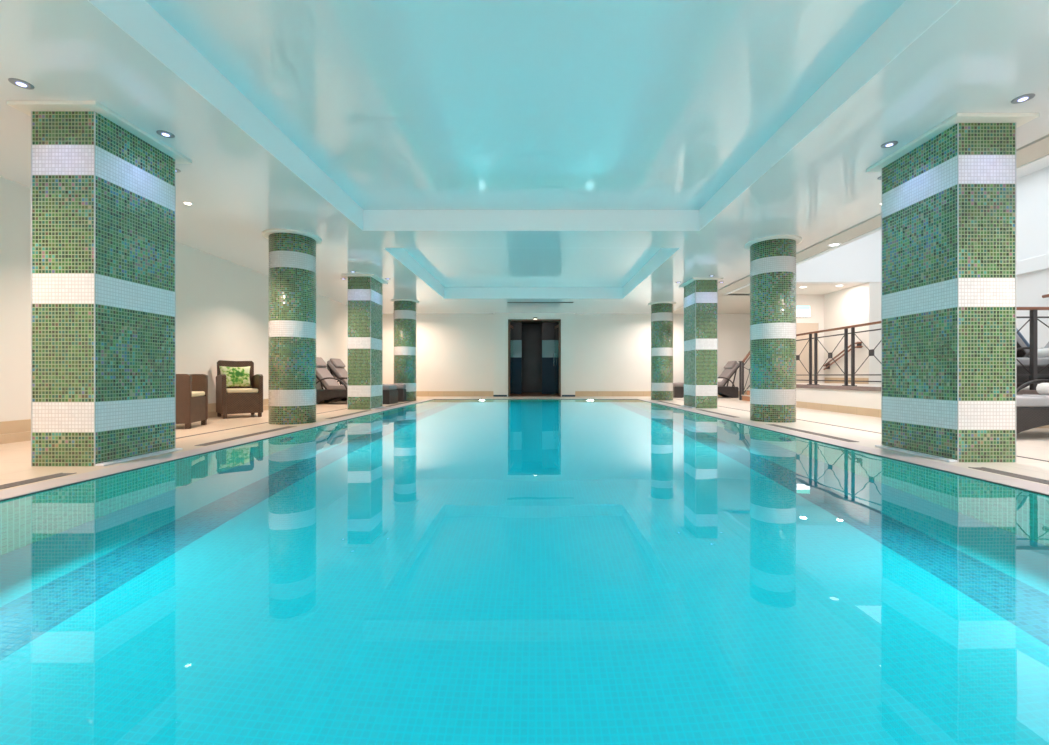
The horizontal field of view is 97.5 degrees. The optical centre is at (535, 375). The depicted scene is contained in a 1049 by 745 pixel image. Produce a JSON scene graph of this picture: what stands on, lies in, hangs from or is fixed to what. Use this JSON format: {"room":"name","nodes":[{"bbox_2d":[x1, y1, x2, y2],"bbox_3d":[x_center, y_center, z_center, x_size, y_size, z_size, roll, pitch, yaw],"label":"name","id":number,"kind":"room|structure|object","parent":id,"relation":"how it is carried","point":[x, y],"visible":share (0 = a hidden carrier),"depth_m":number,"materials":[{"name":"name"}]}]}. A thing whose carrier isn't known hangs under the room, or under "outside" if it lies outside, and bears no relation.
{"room":"indoor swimming pool","nodes":[
{"label":"indoor swimming pool","id":0,"kind":"room"},
{"bbox_2d":[0,177,346,421],"bbox_3d":[-5.500,-0.870,5.500,0.200,3.100,19.000,0,0,0],"label":"wall","id":1,"kind":"structure","parent":0,"point":[222,306],"depth_m":7.23,"materials":[{"name":"paint"}]},
{"bbox_2d":[0,399,340,443],"bbox_3d":[-5.350,0.573,5.485,0.100,0.215,18.970,0,0,0],"label":"baseboard","id":2,"kind":"structure","parent":1,"relation":"attached to","point":[13,431],"depth_m":4.76,"materials":[{"name":"stone"}]},
{"bbox_2d":[0,0,1048,323],"bbox_3d":[0.900,-2.203,7.150,13.000,0.435,22.300,0,0,0],"label":"ceiling","id":3,"kind":"structure","parent":0,"point":[402,104],"depth_m":3.87,"materials":[{"name":"white paint"}]},
{"bbox_2d":[8,78,34,89],"bbox_3d":[-3.535,-2.001,3.160,0.122,0.009,0.122,0,0,0],"label":"recessed light","id":4,"kind":"object","parent":3,"relation":"in","point":[17,82],"visible":1,"depth_m":3.15,"materials":[{"name":"grey metal"}]},
{"bbox_2d":[156,130,174,137],"bbox_3d":[-3.075,-2.001,3.820,0.122,0.009,0.122,0,0,0],"label":"recessed light","id":5,"kind":"object","parent":3,"relation":"in","point":[166,134],"visible":1,"depth_m":3.81,"materials":[{"name":"grey metal"}]},
{"bbox_2d":[87,0,959,298],"bbox_3d":[-0.065,-2.151,4.600,4.670,0.289,14.800,0,0,0],"label":"trim","id":6,"kind":"structure","parent":3,"relation":"attached to","point":[138,19],"depth_m":4.53,"materials":[{"name":"white paint"}]},
{"bbox_2d":[507,302,573,302],"bbox_3d":[0.120,-1.999,12.600,1.810,0.012,0.120,0,0,0],"label":"ceiling vent","id":7,"kind":"object","parent":3,"relation":"in","point":[507,302],"visible":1,"depth_m":12.58,"materials":[{"name":"brown plastic"}]},
{"bbox_2d":[827,243,841,245],"bbox_3d":[4.520,-1.980,6.970,0.184,0.009,0.184,0,0,0],"label":"recessed light","id":8,"kind":"object","parent":3,"relation":"in","point":[832,244],"visible":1,"depth_m":6.94,"materials":[{"name":"white paint"}]},
{"bbox_2d":[881,141,897,147],"bbox_3d":[3.065,-2.001,3.990,0.122,0.009,0.122,0,0,0],"label":"recessed light","id":9,"kind":"object","parent":3,"relation":"in","point":[890,143],"visible":1,"depth_m":3.98,"materials":[{"name":"grey"}]},
{"bbox_2d":[1011,93,1034,103],"bbox_3d":[3.525,-2.001,3.330,0.122,0.009,0.122,0,0,0],"label":"recessed light","id":10,"kind":"object","parent":3,"relation":"in","point":[1023,98],"visible":1,"depth_m":3.32,"materials":[{"name":"grey metal"}]},
{"bbox_2d":[0,392,1048,490],"bbox_3d":[2.100,0.824,7.100,15.400,0.312,22.200,0,0,0],"label":"floor","id":11,"kind":"structure","parent":0,"point":[1034,442],"depth_m":5.49,"materials":[{"name":"tile"}]},
{"bbox_2d":[0,473,74,488],"bbox_3d":[-3.250,0.678,1.750,0.110,0.004,2.900,0,0,0],"label":"drain grate","id":12,"kind":"object","parent":11,"relation":"on","point":[37,479],"visible":1,"depth_m":2.97,"materials":[{"name":"brown plastic"}]},
{"bbox_2d":[6,101,191,465],"bbox_3d":[-3.535,-0.662,3.822,0.650,2.685,0.945,0,0,0],"label":"square column","id":13,"kind":"structure","parent":11,"relation":"on","point":[103,188],"depth_m":3.47,"materials":[{"name":"tile"}]},
{"bbox_2d":[176,374,207,428],"bbox_3d":[-4.761,0.213,6.014,0.623,0.935,0.570,0,0,-16],"label":"wicker armchair","id":14,"kind":"object","parent":11,"relation":"on","point":[191,389],"visible":0.46,"depth_m":5.87,"materials":[{"name":"brown wicker"}]},
{"bbox_2d":[192,391,204,396],"bbox_3d":[-4.709,0.247,6.029,0.495,0.064,0.440,0,0,-16],"label":"seat cushion","id":15,"kind":"object","parent":14,"relation":"on","point":[194,393],"depth_m":6.14,"materials":[{"name":"beige fabric"}]},
{"bbox_2d":[216,360,262,418],"bbox_3d":[-4.915,0.213,7.616,0.570,0.935,0.623,0,0,-43],"label":"wicker armchair","id":16,"kind":"object","parent":11,"relation":"on","point":[235,399],"visible":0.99,"depth_m":7.46,"materials":[{"name":"brown wicker"}]},
{"bbox_2d":[219,366,250,386],"bbox_3d":[-5.017,0.020,7.682,0.450,0.359,0.171,0,0,-43],"label":"throw cushion","id":17,"kind":"object","parent":16,"relation":"on","point":[235,376],"visible":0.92,"depth_m":7.64,"materials":[{"name":"green fabric"}]},
{"bbox_2d":[226,388,257,392],"bbox_3d":[-4.878,0.247,7.576,0.440,0.064,0.495,0,0,-43],"label":"seat cushion","id":18,"kind":"object","parent":16,"relation":"on","point":[228,390],"depth_m":7.43,"materials":[{"name":"beige fabric"}]},
{"bbox_2d":[194,426,295,445],"bbox_3d":[-3.250,0.678,5.300,0.110,0.004,1.700,0,0,0],"label":"drain grate","id":19,"kind":"object","parent":11,"relation":"on","point":[272,430],"visible":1,"depth_m":5.10,"materials":[{"name":"brown plastic"}]},
{"bbox_2d":[176,408,346,438],"bbox_3d":[-3.882,0.678,8.750,0.035,0.003,10.300,0,0,0],"label":"trim","id":20,"kind":"structure","parent":11,"relation":"on","point":[346,408],"depth_m":5.88,"materials":[{"name":"grey"}]},
{"bbox_2d":[262,229,321,424],"bbox_3d":[-3.520,-0.662,6.660,0.760,2.685,0.760,0,0,0],"label":"round column","id":21,"kind":"structure","parent":11,"relation":"on","point":[292,253],"depth_m":6.40,"materials":[{"name":"tile"}]},
{"bbox_2d":[326,410,370,418],"bbox_3d":[-3.250,0.678,8.075,0.110,0.004,1.750,0,0,0],"label":"drain grate","id":22,"kind":"object","parent":11,"relation":"on","point":[365,410],"visible":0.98,"depth_m":7.98,"materials":[{"name":"brown plastic"}]},
{"bbox_2d":[316,357,397,403],"bbox_3d":[-4.471,0.115,11.200,2.022,1.130,0.756,0,0,0],"label":"sun lounger","id":23,"kind":"object","parent":11,"relation":"on","point":[332,391],"visible":0.66,"depth_m":10.89,"materials":[{"name":"wicker"}]},
{"bbox_2d":[316,357,326,366],"bbox_3d":[-5.297,-0.331,11.200,0.204,0.239,0.560,0,0,0],"label":"pillow","id":24,"kind":"object","parent":23,"relation":"on","point":[320,362],"depth_m":11.20,"materials":[{"name":"grey fabric"}]},
{"bbox_2d":[316,367,338,387],"bbox_3d":[-5.165,-0.028,11.200,0.591,0.726,0.620,0,0,0],"label":"cushion","id":25,"kind":"object","parent":23,"relation":"on","point":[321,372],"depth_m":11.02,"materials":[{"name":"grey fabric"}]},
{"bbox_2d":[327,385,396,389],"bbox_3d":[-4.215,0.287,11.200,1.490,0.114,0.620,0,0,0],"label":"seat cushion","id":26,"kind":"object","parent":23,"relation":"on","point":[329,387],"depth_m":10.90,"materials":[{"name":"grey fabric"}]},
{"bbox_2d":[341,274,387,409],"bbox_3d":[-3.530,-0.662,9.531,0.640,2.685,0.877,0,0,0],"label":"square column","id":27,"kind":"structure","parent":11,"relation":"on","point":[364,291],"depth_m":9.18,"materials":[{"name":"tile"}]},
{"bbox_2d":[327,358,405,401],"bbox_3d":[-4.431,0.115,12.200,2.022,1.130,0.756,0,0,0],"label":"sun lounger","id":28,"kind":"object","parent":11,"relation":"on","point":[336,366],"visible":0.37,"depth_m":11.91,"materials":[{"name":"grey fabric"}]},
{"bbox_2d":[327,360,346,384],"bbox_3d":[-5.125,-0.028,12.200,0.591,0.726,0.620,0,0,0],"label":"cushion","id":29,"kind":"object","parent":28,"relation":"on","point":[337,367],"depth_m":11.93,"materials":[{"name":"grey fabric"}]},
{"bbox_2d":[330,358,344,367],"bbox_3d":[-5.257,-0.331,12.200,0.204,0.239,0.560,0,0,0],"label":"pillow","id":30,"kind":"object","parent":28,"relation":"on","point":[334,363],"depth_m":12.01,"materials":[{"name":"grey fabric"}]},
{"bbox_2d":[383,384,405,388],"bbox_3d":[-4.175,0.287,12.200,1.490,0.114,0.620,0,0,0],"label":"seat cushion","id":31,"kind":"object","parent":28,"relation":"on","point":[399,386],"depth_m":11.91,"materials":[{"name":"grey fabric"}]},
{"bbox_2d":[391,299,418,400],"bbox_3d":[-3.530,-0.662,12.400,0.740,2.685,0.740,0,0,0],"label":"round column","id":32,"kind":"structure","parent":11,"relation":"on","point":[404,309],"depth_m":12.15,"materials":[{"name":"tile"}]},
{"bbox_2d":[510,322,521,393],"bbox_3d":[-0.860,-0.662,16.650,0.680,2.660,0.100,0,0,0],"label":"glass screen","id":33,"kind":"object","parent":11,"relation":"on","point":[517,331],"visible":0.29,"depth_m":16.60,"materials":[{"name":"black glass"}]},
{"bbox_2d":[542,322,558,393],"bbox_3d":[0.560,-0.662,16.650,0.680,2.660,0.100,0,0,0],"label":"glass screen","id":34,"kind":"object","parent":11,"relation":"on","point":[548,331],"visible":0.55,"depth_m":16.60,"materials":[{"name":"black glass"}]},
{"bbox_2d":[648,302,675,399],"bbox_3d":[3.520,-0.662,12.850,0.750,2.685,0.750,0,0,0],"label":"round column","id":35,"kind":"structure","parent":11,"relation":"on","point":[661,312],"depth_m":12.58,"materials":[{"name":"tile"}]},
{"bbox_2d":[679,278,722,407],"bbox_3d":[3.525,-0.662,9.885,0.630,2.685,0.930,0,0,0],"label":"square column","id":36,"kind":"structure","parent":11,"relation":"on","point":[700,294],"depth_m":9.51,"materials":[{"name":"tile"}]},
{"bbox_2d":[673,361,738,397],"bbox_3d":[5.211,0.115,14.300,2.022,1.130,0.756,0,0,0],"label":"sun lounger","id":37,"kind":"object","parent":11,"relation":"on","point":[731,367],"visible":0.58,"depth_m":13.99,"materials":[{"name":"wicker"}]},
{"bbox_2d":[673,383,722,386],"bbox_3d":[4.955,0.287,14.300,1.490,0.114,0.620,0,0,0],"label":"seat cushion","id":38,"kind":"object","parent":37,"relation":"on","point":[674,384],"depth_m":13.99,"materials":[{"name":"grey fabric"}]},
{"bbox_2d":[718,363,738,384],"bbox_3d":[5.904,-0.028,14.300,0.591,0.726,0.620,0,0,0],"label":"cushion","id":39,"kind":"object","parent":37,"relation":"on","point":[730,368],"depth_m":14.02,"materials":[{"name":"grey fabric"}]},
{"bbox_2d":[724,361,736,368],"bbox_3d":[6.037,-0.331,14.300,0.204,0.239,0.560,0,0,0],"label":"pillow","id":40,"kind":"object","parent":37,"relation":"on","point":[730,364],"depth_m":14.11,"materials":[{"name":"grey fabric"}]},
{"bbox_2d":[696,409,735,416],"bbox_3d":[3.250,0.678,8.325,0.110,0.004,1.750,0,0,0],"label":"drain grate","id":41,"kind":"object","parent":11,"relation":"on","point":[696,409],"visible":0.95,"depth_m":8.19,"materials":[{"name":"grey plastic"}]},
{"bbox_2d":[738,351,749,399],"bbox_3d":[5.660,-0.104,12.245,0.080,1.567,1.070,0,0,0],"label":"stair railing","id":42,"kind":"object","parent":11,"relation":"on","point":[741,363],"visible":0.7,"depth_m":12.56,"materials":[{"name":"grey metal"}]},
{"bbox_2d":[741,389,749,400],"bbox_3d":[6.245,0.445,12.130,1.290,0.469,0.860,0,0,0],"label":"steps","id":43,"kind":"structure","parent":11,"relation":"on","point":[744,397],"depth_m":12.22,"materials":[{"name":"brown ceramic"}]},
{"bbox_2d":[745,235,801,422],"bbox_3d":[3.570,-0.662,6.940,0.770,2.685,0.770,0,0,0],"label":"round column","id":44,"kind":"structure","parent":11,"relation":"on","point":[772,258],"depth_m":6.68,"materials":[{"name":"tile"}]},
{"bbox_2d":[766,424,858,441],"bbox_3d":[3.250,0.678,5.550,0.110,0.004,1.700,0,0,0],"label":"drain grate","id":45,"kind":"object","parent":11,"relation":"on","point":[799,430],"visible":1,"depth_m":5.37,"materials":[{"name":"brown plastic"}]},
{"bbox_2d":[673,398,1048,461],"bbox_3d":[4.048,0.678,8.750,0.035,0.003,10.300,0,0,0],"label":"trim","id":46,"kind":"structure","parent":11,"relation":"on","point":[673,398],"depth_m":5.78,"materials":[{"name":"grey"}]},
{"bbox_2d":[866,113,1038,462],"bbox_3d":[3.525,-0.662,3.992,0.630,2.685,0.970,0,0,0],"label":"square column","id":47,"kind":"structure","parent":11,"relation":"on","point":[948,195],"depth_m":3.63,"materials":[{"name":"tile"}]},
{"bbox_2d":[969,467,1048,483],"bbox_3d":[3.250,0.678,1.850,0.110,0.004,3.100,0,0,0],"label":"drain grate","id":48,"kind":"object","parent":11,"relation":"on","point":[1034,479],"visible":1,"depth_m":3.12,"materials":[{"name":"brown plastic"}]},
{"bbox_2d":[1016,379,1048,433],"bbox_3d":[5.761,0.115,5.220,2.022,1.130,0.756,0,0,0],"label":"sun lounger","id":49,"kind":"object","parent":11,"relation":"on","point":[1032,410],"visible":0.39,"depth_m":4.89,"materials":[{"name":"wicker"}]},
{"bbox_2d":[1016,395,1048,407],"bbox_3d":[5.505,0.287,5.220,1.490,0.114,0.620,0,0,0],"label":"seat cushion","id":50,"kind":"object","parent":49,"relation":"on","point":[1022,401],"depth_m":4.91,"materials":[{"name":"grey fabric"}]},
{"bbox_2d":[1036,383,1048,394],"bbox_3d":[5.955,0.155,5.297,0.140,0.140,0.267,0,0,0],"label":"rolled towel","id":51,"kind":"object","parent":49,"relation":"on","point":[1042,388],"visible":1,"depth_m":5.35,"materials":[{"name":"white fabric"}]},
{"bbox_2d":[522,324,541,391],"bbox_3d":[-0.050,-0.670,16.750,2.600,2.700,3.100,0,0,0],"label":"wall","id":52,"kind":"structure","parent":0,"point":[531,333],"depth_m":18.20,"materials":[{"name":"stone"}]},
{"bbox_2d":[493,313,574,396],"bbox_3d":[-0.055,-0.662,14.900,2.630,2.685,0.200,0,0,0],"label":"wall pier","id":53,"kind":"object","parent":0,"point":[500,320],"visible":0.83,"depth_m":14.80,"materials":[{"name":"white paint"}]},
{"bbox_2d":[493,395,574,396],"bbox_3d":[-0.055,0.652,14.793,2.630,0.055,0.015,0,0,0],"label":"baseboard","id":54,"kind":"object","parent":53,"relation":"attached to","point":[493,395],"visible":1,"depth_m":14.78,"materials":[{"name":"blue tile"}]},
{"bbox_2d":[383,314,749,390],"bbox_3d":[0.900,-0.870,15.100,13.000,3.100,0.200,0,0,0],"label":"wall","id":55,"kind":"structure","parent":0,"point":[454,352],"depth_m":15.00,"materials":[{"name":"white paint"}]},
{"bbox_2d":[508,319,560,396],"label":"door frame","id":56,"kind":"structure","parent":55,"relation":"in","point":[509,320],"depth_m":15.29,"materials":[{"name":"brown metal"}]},
{"bbox_2d":[416,391,746,395],"bbox_3d":[0.900,0.595,14.985,12.600,0.170,0.030,0,0,0],"label":"baseboard","id":57,"kind":"structure","parent":55,"relation":"attached to","point":[418,393],"depth_m":14.97,"materials":[{"name":"stone"}]},
{"bbox_2d":[796,295,823,382],"bbox_3d":[7.700,-0.920,13.200,1.000,3.200,0.200,0,0,0],"label":"wall","id":58,"kind":"structure","parent":0,"point":[816,302],"depth_m":13.10,"materials":[{"name":"white paint"}]},
{"bbox_2d":[796,305,809,317],"bbox_3d":[7.580,-1.820,13.068,0.400,0.340,0.065,0,0,0],"label":"illuminated sign","id":59,"kind":"object","parent":58,"relation":"attached to","point":[802,311],"visible":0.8,"depth_m":13.03,"materials":[{"name":"white paint"}]},
{"bbox_2d":[797,310,809,316],"bbox_3d":[7.580,-1.765,13.037,0.370,0.190,0.004,0,0,0],"label":"diffuser","id":60,"kind":"object","parent":59,"relation":"attached to","point":[800,313],"depth_m":13.03,"materials":[{"name":"white"}]},
{"bbox_2d":[797,306,809,309],"bbox_3d":[7.580,-1.917,13.037,0.370,0.105,0.004,0,0,0],"label":"diffuser","id":61,"kind":"object","parent":59,"relation":"attached to","point":[798,307],"depth_m":13.03,"materials":[{"name":"white"}]},
{"bbox_2d":[796,321,820,382],"bbox_3d":[7.660,-0.675,13.075,0.860,1.770,0.050,0,0,0],"label":"door","id":62,"kind":"structure","parent":58,"relation":"in","point":[801,326],"depth_m":13.07,"materials":[{"name":"beige"}]},
{"bbox_2d":[796,284,859,294],"bbox_3d":[7.300,-2.410,12.400,2.200,0.220,1.800,0,0,0],"label":"ceiling","id":63,"kind":"structure","parent":0,"point":[812,289],"depth_m":12.16,"materials":[{"name":"white paint"}]},
{"bbox_2d":[796,230,880,383],"bbox_3d":[7.900,-1.620,11.400,3.400,4.600,0.200,0,0,0],"label":"wall","id":64,"kind":"structure","parent":0,"point":[858,261],"depth_m":11.30,"materials":[{"name":"white paint"}]},
{"bbox_2d":[796,388,880,408],"bbox_3d":[7.600,0.470,8.805,4.000,0.420,5.710,0,0,0],"label":"wall","id":65,"kind":"structure","parent":0,"point":[854,398],"depth_m":8.43,"materials":[{"name":"white paint"}]},
{"bbox_2d":[796,384,1041,394],"bbox_3d":[7.585,0.225,8.800,4.030,0.070,5.760,0,0,0],"label":"trim","id":66,"kind":"structure","parent":65,"relation":"attached to","point":[859,388],"depth_m":8.10,"materials":[{"name":"tile"}]},
{"bbox_2d":[796,321,880,385],"bbox_3d":[5.660,-0.352,8.845,0.090,1.085,5.730,0,0,0],"label":"terrace railing","id":67,"kind":"object","parent":66,"relation":"on","point":[871,351],"visible":0.49,"depth_m":8.41,"materials":[{"name":"grey metal"}]},
{"bbox_2d":[1016,307,1048,389],"bbox_3d":[7.650,-0.352,6.010,3.900,1.085,0.060,0,0,0],"label":"terrace railing","id":68,"kind":"object","parent":66,"relation":"on","point":[1033,316],"visible":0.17,"depth_m":5.99,"materials":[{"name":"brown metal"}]},
{"bbox_2d":[796,401,1048,427],"bbox_3d":[7.590,0.615,8.795,4.020,0.130,5.730,0,0,0],"label":"baseboard","id":69,"kind":"structure","parent":65,"relation":"attached to","point":[817,406],"depth_m":8.35,"materials":[{"name":"stone"}]},
{"bbox_2d":[824,284,863,382],"bbox_3d":[8.300,-0.920,12.400,0.200,3.200,1.800,0,0,0],"label":"wall","id":70,"kind":"structure","parent":0,"point":[845,307],"depth_m":12.31,"materials":[{"name":"white paint"}]},
{"bbox_2d":[823,342,862,369],"bbox_3d":[8.144,-0.500,12.204,0.112,0.699,1.509,0,0,0],"label":"wall handrail","id":71,"kind":"object","parent":70,"relation":"attached to","point":[859,344],"visible":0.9,"depth_m":12.28,"materials":[{"name":"brown wood"}]},
{"bbox_2d":[825,378,868,383],"bbox_3d":[8.190,0.135,12.190,0.020,0.150,1.700,0,0,0],"label":"baseboard","id":72,"kind":"structure","parent":70,"relation":"attached to","point":[856,379],"depth_m":12.04,"materials":[{"name":"stone"}]},
{"bbox_2d":[796,383,1029,389],"bbox_3d":[7.670,0.445,9.595,3.860,0.470,7.010,0,0,0],"label":"floor","id":73,"kind":"structure","parent":0,"point":[838,384],"depth_m":10.73,"materials":[{"name":"tile"}]},
{"bbox_2d":[1016,328,1038,388],"bbox_3d":[8.209,-0.355,7.420,2.022,1.130,0.756,0,0,0],"label":"sun lounger","id":74,"kind":"object","parent":73,"relation":"on","point":[1019,343],"visible":0.05,"depth_m":7.11,"materials":[{"name":"grey fabric"}]},
{"bbox_2d":[1016,329,1029,346],"bbox_3d":[7.374,-0.724,7.420,0.732,0.633,0.521,0,0,0],"label":"towel","id":75,"kind":"object","parent":74,"relation":"on","point":[1024,340],"visible":0.07,"depth_m":7.18,"materials":[{"name":"blue fabric"}]},
{"bbox_2d":[1016,334,1029,356],"bbox_3d":[7.516,-0.498,7.420,0.591,0.726,0.620,0,0,0],"label":"cushion","id":76,"kind":"object","parent":74,"relation":"on","point":[1019,343],"depth_m":7.11,"materials":[{"name":"grey fabric"}]},
{"bbox_2d":[1016,342,1048,381],"bbox_3d":[6.931,-0.355,6.500,2.022,1.130,0.756,0,0,0],"label":"sun lounger","id":77,"kind":"object","parent":73,"relation":"on","point":[1042,362],"visible":0.17,"depth_m":6.17,"materials":[{"name":"grey fabric"}]},
{"bbox_2d":[1016,358,1048,365],"bbox_3d":[6.675,-0.183,6.500,1.490,0.114,0.620,0,0,0],"label":"seat cushion","id":78,"kind":"object","parent":77,"relation":"on","point":[1025,361],"depth_m":6.19,"materials":[{"name":"grey fabric"}]},
{"bbox_2d":[1038,348,1048,357],"bbox_3d":[7.320,-0.317,6.497,0.150,0.150,0.407,0,0,-6],"label":"rolled towel","id":79,"kind":"object","parent":77,"relation":"on","point":[1042,352],"visible":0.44,"depth_m":6.57,"materials":[{"name":"white fabric"}]},
{"bbox_2d":[1016,166,1048,385],"bbox_3d":[9.700,-1.620,3.750,0.200,4.600,15.500,0,0,0],"label":"wall","id":80,"kind":"structure","parent":0,"point":[1032,190],"depth_m":8.89,"materials":[{"name":"white paint"}]},
{"bbox_2d":[1016,254,1048,275],"bbox_3d":[9.550,-2.125,3.650,0.100,0.270,15.300,0,0,0],"label":"trim","id":81,"kind":"structure","parent":80,"relation":"attached to","point":[1039,263],"depth_m":8.80,"materials":[{"name":"white paint"}]},
{"bbox_2d":[1016,159,1048,178],"bbox_3d":[7.200,-3.970,3.750,5.200,0.100,15.500,0,0,0],"label":"ceiling","id":82,"kind":"structure","parent":0,"point":[1045,163],"depth_m":8.75,"materials":[{"name":"white paint"}]},
{"bbox_2d":[724,154,1048,294],"bbox_3d":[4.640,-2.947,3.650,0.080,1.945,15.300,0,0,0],"label":"trim","id":83,"kind":"structure","parent":82,"relation":"attached to","point":[1046,157],"depth_m":6.58,"materials":[{"name":"white paint"}]},
{"bbox_3d":[0.000,1.233,5.300,5.860,1.095,15.800,0,0,0],"label":"basin","id":84,"kind":"object","parent":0,"visible":0},
{"bbox_2d":[0,400,1048,744],"bbox_3d":[0.000,1.237,5.300,5.868,1.094,15.808,0,0,0],"label":"pool water","id":85,"kind":"object","parent":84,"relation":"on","point":[432,572],"visible":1,"depth_m":1.48,"materials":[{"name":"blue liquid"}]},
{"bbox_2d":[0,399,1048,499],"bbox_3d":[0.000,0.682,5.300,6.300,0.007,16.240,0,0,0],"label":"pool coping","id":86,"kind":"object","parent":84,"relation":"on","point":[23,490],"visible":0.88,"depth_m":3.72,"materials":[{"name":"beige stone"}]},
{"bbox_2d":[0,399,1048,501],"bbox_3d":[0.000,0.689,5.300,5.860,0.011,15.800,0,0,0],"label":"trim","id":87,"kind":"structure","parent":84,"relation":"attached to","point":[433,399],"depth_m":4.19,"materials":[{"name":"grey tile"}]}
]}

